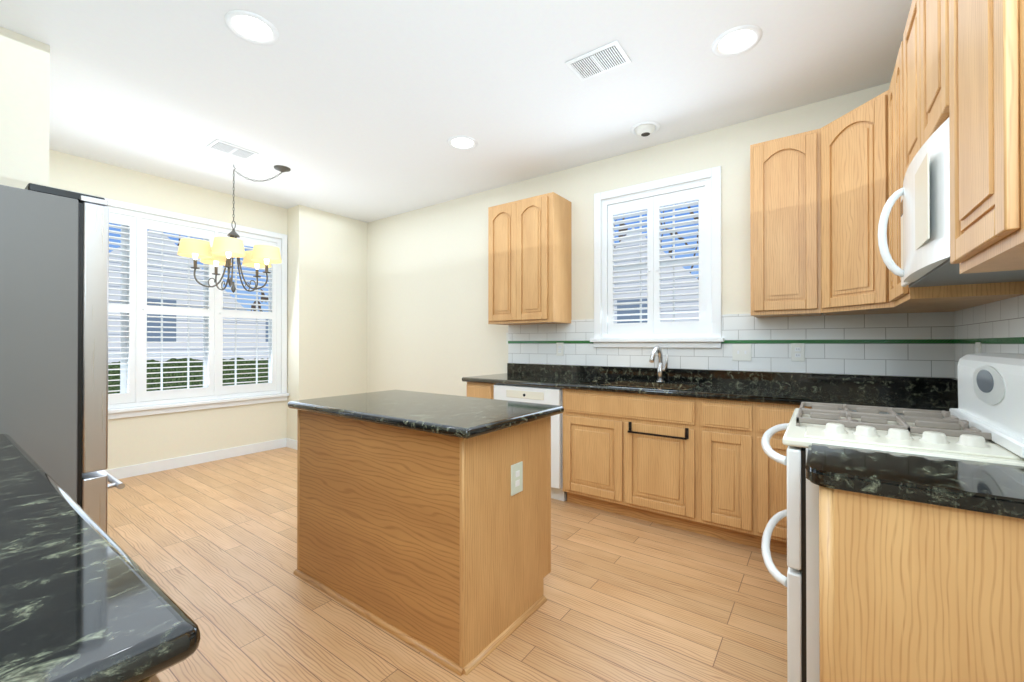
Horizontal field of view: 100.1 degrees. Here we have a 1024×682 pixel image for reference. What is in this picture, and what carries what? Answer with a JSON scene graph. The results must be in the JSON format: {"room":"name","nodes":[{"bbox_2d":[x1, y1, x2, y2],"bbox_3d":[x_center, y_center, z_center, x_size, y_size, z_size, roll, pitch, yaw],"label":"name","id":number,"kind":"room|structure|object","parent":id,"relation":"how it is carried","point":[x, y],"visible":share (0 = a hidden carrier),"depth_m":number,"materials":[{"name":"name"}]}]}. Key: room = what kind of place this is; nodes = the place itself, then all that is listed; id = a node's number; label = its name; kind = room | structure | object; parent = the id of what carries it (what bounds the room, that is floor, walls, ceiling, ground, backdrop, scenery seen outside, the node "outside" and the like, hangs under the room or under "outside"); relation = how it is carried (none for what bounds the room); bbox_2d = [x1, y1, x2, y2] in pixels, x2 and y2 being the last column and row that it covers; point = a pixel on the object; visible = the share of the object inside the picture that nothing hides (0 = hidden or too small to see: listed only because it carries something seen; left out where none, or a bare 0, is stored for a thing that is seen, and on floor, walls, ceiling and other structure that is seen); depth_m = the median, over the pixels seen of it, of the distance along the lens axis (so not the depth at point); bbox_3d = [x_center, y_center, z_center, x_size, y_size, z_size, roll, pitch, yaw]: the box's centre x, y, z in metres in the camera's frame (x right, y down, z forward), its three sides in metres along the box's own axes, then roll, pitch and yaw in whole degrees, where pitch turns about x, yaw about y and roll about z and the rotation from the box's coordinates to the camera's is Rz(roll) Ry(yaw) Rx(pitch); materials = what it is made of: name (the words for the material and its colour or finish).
{"room":"kitchen","nodes":[
{"label":"kitchen","id":0,"kind":"room"},
{"bbox_2d":[0,26,49,188],"bbox_3d":[-2.761,-0.174,1.961,0.120,2.800,0.865,0,0,36],"label":"wall","id":1,"kind":"structure","parent":0,"point":[24,103],"depth_m":2.21,"materials":[{"name":"beige paint"}]},
{"bbox_2d":[49,149,286,469],"bbox_3d":[-3.589,-0.164,3.882,0.140,2.800,3.008,0,0,36],"label":"wall","id":2,"kind":"structure","parent":0,"point":[142,439],"depth_m":4.20,"materials":[{"name":"paint"}]},
{"bbox_2d":[52,187,288,418],"bbox_3d":[-3.295,-0.280,4.226,0.195,1.945,2.100,0,0,36],"label":"window","id":3,"kind":"structure","parent":2,"relation":"in","point":[283,394],"depth_m":4.39,"materials":[{"name":"white paint"}]},
{"bbox_2d":[108,207,280,408],"bbox_3d":[-3.278,-0.288,4.223,0.065,1.786,1.931,0,0,36],"label":"window shutters","id":4,"kind":"object","parent":3,"relation":"attached to","point":[137,308],"visible":0.6,"depth_m":4.21,"materials":[{"name":"white paint"}]},
{"bbox_2d":[105,438,288,478],"bbox_3d":[-3.527,1.185,3.830,0.014,0.100,3.009,0,0,36],"label":"baseboard","id":5,"kind":"structure","parent":2,"relation":"attached to","point":[148,467],"depth_m":4.29,"materials":[{"name":"white paint"}]},
{"bbox_2d":[287,205,366,439],"bbox_3d":[-2.293,-0.156,5.447,0.409,2.800,1.046,0,0,36],"label":"wall","id":6,"kind":"structure","parent":0,"point":[326,304],"depth_m":5.16,"materials":[{"name":"paint"}]},
{"bbox_2d":[107,447,787,681],"bbox_3d":[-0.947,1.259,2.524,6.006,0.060,4.195,0,0,36],"label":"floor","id":7,"kind":"structure","parent":0,"point":[209,548],"depth_m":2.04,"materials":[{"name":"brown wood"}]},
{"bbox_2d":[0,183,124,532],"bbox_3d":[-2.169,0.334,1.609,0.910,1.780,0.932,0,0,36],"label":"refrigerator","id":8,"kind":"object","parent":7,"relation":"on","point":[54,272],"visible":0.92,"depth_m":1.56,"materials":[{"name":"grey metal"}]},
{"bbox_2d":[136,650,195,681],"bbox_3d":[-0.787,0.780,0.381,0.627,0.875,0.616,0,0,36],"label":"base cabinet","id":9,"kind":"object","parent":7,"relation":"on","point":[152,677],"depth_m":0.44,"materials":[{"name":"brown wood"}]},
{"bbox_2d":[0,434,199,681],"bbox_3d":[-1.202,0.324,0.698,1.684,0.038,0.642,0,0,36],"label":"countertop","id":10,"kind":"structure","parent":9,"relation":"on","point":[75,606],"depth_m":0.50,"materials":[{"name":"black stone"}]},
{"bbox_2d":[293,410,550,675],"bbox_3d":[-0.468,0.798,2.183,1.209,0.894,0.670,0,0,36],"label":"kitchen island","id":11,"kind":"object","parent":7,"relation":"on","point":[423,522],"depth_m":1.82,"materials":[{"name":"brown wood"}]},
{"bbox_2d":[288,390,563,441],"bbox_3d":[-0.458,0.332,2.154,1.255,0.038,0.710,0,0,36],"label":"island countertop","id":12,"kind":"structure","parent":11,"relation":"on","point":[462,418],"depth_m":1.92,"materials":[{"name":"black stone"}]},
{"bbox_2d":[462,346,957,554],"bbox_3d":[1.025,0.635,3.109,3.206,1.193,0.656,0,0,36],"label":"base cabinet","id":13,"kind":"object","parent":7,"relation":"on","point":[682,449],"visible":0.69,"depth_m":2.79,"materials":[{"name":"brown wood"}]},
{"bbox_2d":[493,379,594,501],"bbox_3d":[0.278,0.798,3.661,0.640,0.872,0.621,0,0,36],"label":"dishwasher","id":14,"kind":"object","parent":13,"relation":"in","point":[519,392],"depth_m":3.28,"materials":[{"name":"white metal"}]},
{"bbox_2d":[462,363,957,418],"bbox_3d":[1.029,0.286,3.117,3.206,0.140,0.642,0,0,36],"label":"countertop","id":15,"kind":"structure","parent":13,"relation":"on","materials":[{"name":"stone"}]},
{"bbox_2d":[649,346,668,382],"bbox_3d":[1.106,0.179,3.237,0.092,0.279,0.254,0,0,36],"label":"faucet","id":16,"kind":"object","parent":15,"relation":"on","point":[660,369],"depth_m":3.30,"materials":[{"name":"silver metal"}]},
{"bbox_2d":[761,353,1023,681],"bbox_3d":[1.299,0.633,1.486,0.745,1.180,0.764,0,0,36],"label":"range","id":17,"kind":"object","parent":7,"relation":"on","point":[983,421],"visible":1,"depth_m":1.32,"materials":[{"name":"white metal"}]},
{"bbox_2d":[782,401,1023,484],"bbox_3d":[1.335,0.297,1.462,0.656,0.062,0.764,0,0,36],"label":"cooktop","id":18,"kind":"object","parent":17,"relation":"in","point":[962,434],"depth_m":1.33,"materials":[{"name":"white metal"}]},
{"bbox_2d":[816,484,1023,681],"bbox_3d":[1.077,0.783,0.973,0.617,0.875,0.322,0,0,36],"label":"base cabinet","id":19,"kind":"object","parent":7,"relation":"on","point":[921,568],"depth_m":0.93,"materials":[{"name":"brown wood"}]},
{"bbox_2d":[806,443,1023,515],"bbox_3d":[1.062,0.325,0.976,0.644,0.038,0.339,0,0,36],"label":"countertop","id":20,"kind":"structure","parent":19,"relation":"on","point":[980,486],"depth_m":0.98,"materials":[{"name":"black stone"}]},
{"bbox_2d":[0,0,911,222],"bbox_3d":[-0.947,-1.611,2.539,6.006,0.080,4.195,0,0,36],"label":"ceiling","id":21,"kind":"structure","parent":0,"point":[363,110],"depth_m":2.61,"materials":[{"name":"white paint"}]},
{"bbox_2d":[206,139,258,159],"bbox_3d":[-2.285,-1.560,3.515,0.210,0.012,0.310,0,0,36],"label":"ceiling vent","id":22,"kind":"object","parent":21,"relation":"in","point":[229,148],"visible":1,"depth_m":3.49,"materials":[{"name":"white paint"}]},
{"bbox_2d":[177,165,290,292],"bbox_3d":[-2.487,-0.995,3.805,0.755,1.140,0.758,0,0,36],"label":"chandelier","id":23,"kind":"object","parent":21,"relation":"hanging from","point":[222,250],"visible":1,"depth_m":3.74,"materials":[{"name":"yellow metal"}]},
{"bbox_2d":[224,10,278,44],"bbox_3d":[-1.305,-1.569,2.158,0.236,0.009,0.236,0,0,36],"label":"recessed light","id":24,"kind":"object","parent":21,"relation":"in","point":[248,26],"visible":1,"depth_m":2.15,"materials":[{"name":"white paint"}]},
{"bbox_2d":[447,136,476,149],"bbox_3d":[-0.392,-1.562,3.392,0.236,0.009,0.236,0,0,36],"label":"recessed light","id":25,"kind":"object","parent":21,"relation":"in","point":[463,143],"visible":1,"depth_m":3.38,"materials":[{"name":"white paint"}]},
{"bbox_2d":[565,40,630,80],"bbox_3d":[0.485,-1.566,2.414,0.310,0.012,0.210,0,0,36],"label":"ceiling vent","id":26,"kind":"object","parent":21,"relation":"in","point":[602,59],"visible":1,"depth_m":2.40,"materials":[{"name":"white metal"}]},
{"bbox_2d":[630,121,659,136],"bbox_3d":[0.980,-1.547,3.163,0.210,0.043,0.210,0,0,36],"label":"recessed light","id":27,"kind":"object","parent":21,"relation":"in","point":[645,128],"visible":1,"depth_m":3.12,"materials":[{"name":"white paint"}]},
{"bbox_2d":[712,25,761,56],"bbox_3d":[1.178,-1.568,2.252,0.236,0.009,0.236,0,0,36],"label":"recessed light","id":28,"kind":"object","parent":21,"relation":"in","point":[735,41],"visible":1,"depth_m":2.24,"materials":[{"name":"white paint"}]},
{"bbox_2d":[367,82,933,396],"bbox_3d":[0.407,-0.164,4.055,5.597,2.800,0.140,0,0,36],"label":"wall","id":29,"kind":"structure","parent":0,"point":[430,329],"depth_m":4.51,"materials":[{"name":"beige paint"}]},
{"bbox_2d":[488,192,571,324],"bbox_3d":[0.151,-0.707,3.942,0.705,1.095,0.341,0,0,36],"label":"upper cabinet","id":30,"kind":"object","parent":29,"relation":"attached to","point":[529,261],"visible":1,"depth_m":3.77,"materials":[{"name":"brown wood"}]},
{"bbox_2d":[590,166,724,347],"bbox_3d":[1.154,-0.614,3.480,1.050,1.335,0.200,0,0,36],"label":"window","id":31,"kind":"structure","parent":29,"relation":"in","point":[715,340],"depth_m":3.35,"materials":[{"name":"white paint"}]},
{"bbox_2d":[603,180,709,337],"bbox_3d":[1.145,-0.614,3.468,0.856,1.181,0.074,0,0,36],"label":"blinds","id":32,"kind":"object","parent":31,"relation":"attached to","point":[651,203],"visible":1,"depth_m":3.45,"materials":[{"name":"white paint"}]},
{"bbox_2d":[508,312,947,377],"bbox_3d":[1.238,-0.014,3.354,3.150,0.458,0.019,0,0,36],"label":"tile backsplash","id":33,"kind":"structure","parent":29,"relation":"attached to","point":[934,344],"depth_m":2.89,"materials":[{"name":"white tile"}]},
{"bbox_2d":[556,343,563,355],"bbox_3d":[0.438,0.076,3.929,0.075,0.120,0.008,0,0,36],"label":"electrical outlet","id":34,"kind":"object","parent":33,"relation":"attached to","point":[559,349],"visible":1,"depth_m":3.92,"materials":[{"name":"white paint"}]},
{"bbox_2d":[732,344,750,360],"bbox_3d":[1.638,0.081,3.059,0.120,0.120,0.014,0,0,36],"label":"double light switch","id":35,"kind":"object","parent":33,"relation":"attached to","point":[741,352],"visible":1,"depth_m":3.06,"materials":[{"name":"white paint"}]},
{"bbox_2d":[791,343,804,360],"bbox_3d":[1.909,0.075,2.866,0.075,0.120,0.008,0,0,36],"label":"outlet","id":36,"kind":"object","parent":33,"relation":"attached to","point":[797,351],"visible":1,"depth_m":2.86,"materials":[{"name":"white paint"}]},
{"bbox_2d":[750,0,1023,317],"bbox_3d":[1.435,-0.718,1.786,0.982,1.095,2.332,0,0,36],"label":"upper cabinets","id":37,"kind":"object","parent":29,"relation":"attached to","point":[820,197],"depth_m":1.85,"materials":[{"name":"brown wood"}]},
{"bbox_2d":[818,400,949,417],"bbox_3d":[1.752,0.330,1.915,0.625,0.038,0.457,0,0,36],"label":"countertop","id":38,"kind":"structure","parent":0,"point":[819,401],"depth_m":2.08,"materials":[{"name":"black stone"}]},
{"bbox_3d":[1.390,-0.181,0.757,0.140,2.800,4.055,0,0,36],"label":"wall","id":39,"kind":"structure","parent":0,"visible":0},
{"bbox_2d":[878,118,1023,287],"bbox_3d":[1.469,-0.406,1.368,0.438,0.378,0.756,0,0,36],"label":"over-the-range microwave","id":40,"kind":"object","parent":39,"relation":"attached to","point":[923,192],"visible":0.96,"depth_m":1.32,"materials":[{"name":"white plastic"}]},
{"bbox_2d":[948,295,1023,378],"bbox_3d":[1.818,0.036,1.479,0.012,0.575,2.340,0,0,36],"label":"tile backsplash","id":41,"kind":"structure","parent":39,"relation":"attached to","point":[998,326],"depth_m":1.94,"materials":[{"name":"white tile"}]},
{"bbox_2d":[975,342,981,352],"bbox_3d":[2.218,0.066,2.042,0.008,0.120,0.075,0,0,36],"label":"electrical outlet","id":42,"kind":"object","parent":41,"relation":"attached to","point":[978,347],"visible":0.52,"depth_m":2.03,"materials":[{"name":"white paint"}]},
{"label":"outside","id":43,"kind":"structure","parent":0,"visible":0},
{"bbox_2d":[108,223,267,393],"bbox_3d":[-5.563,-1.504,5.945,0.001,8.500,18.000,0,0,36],"label":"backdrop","id":44,"kind":"structure","parent":43,"point":[157,380],"depth_m":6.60,"materials":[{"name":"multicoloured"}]},
{"bbox_2d":[614,200,698,322],"bbox_3d":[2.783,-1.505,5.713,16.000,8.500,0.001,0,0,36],"label":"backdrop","id":45,"kind":"structure","parent":43,"point":[662,287],"depth_m":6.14,"materials":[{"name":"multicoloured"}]}
]}

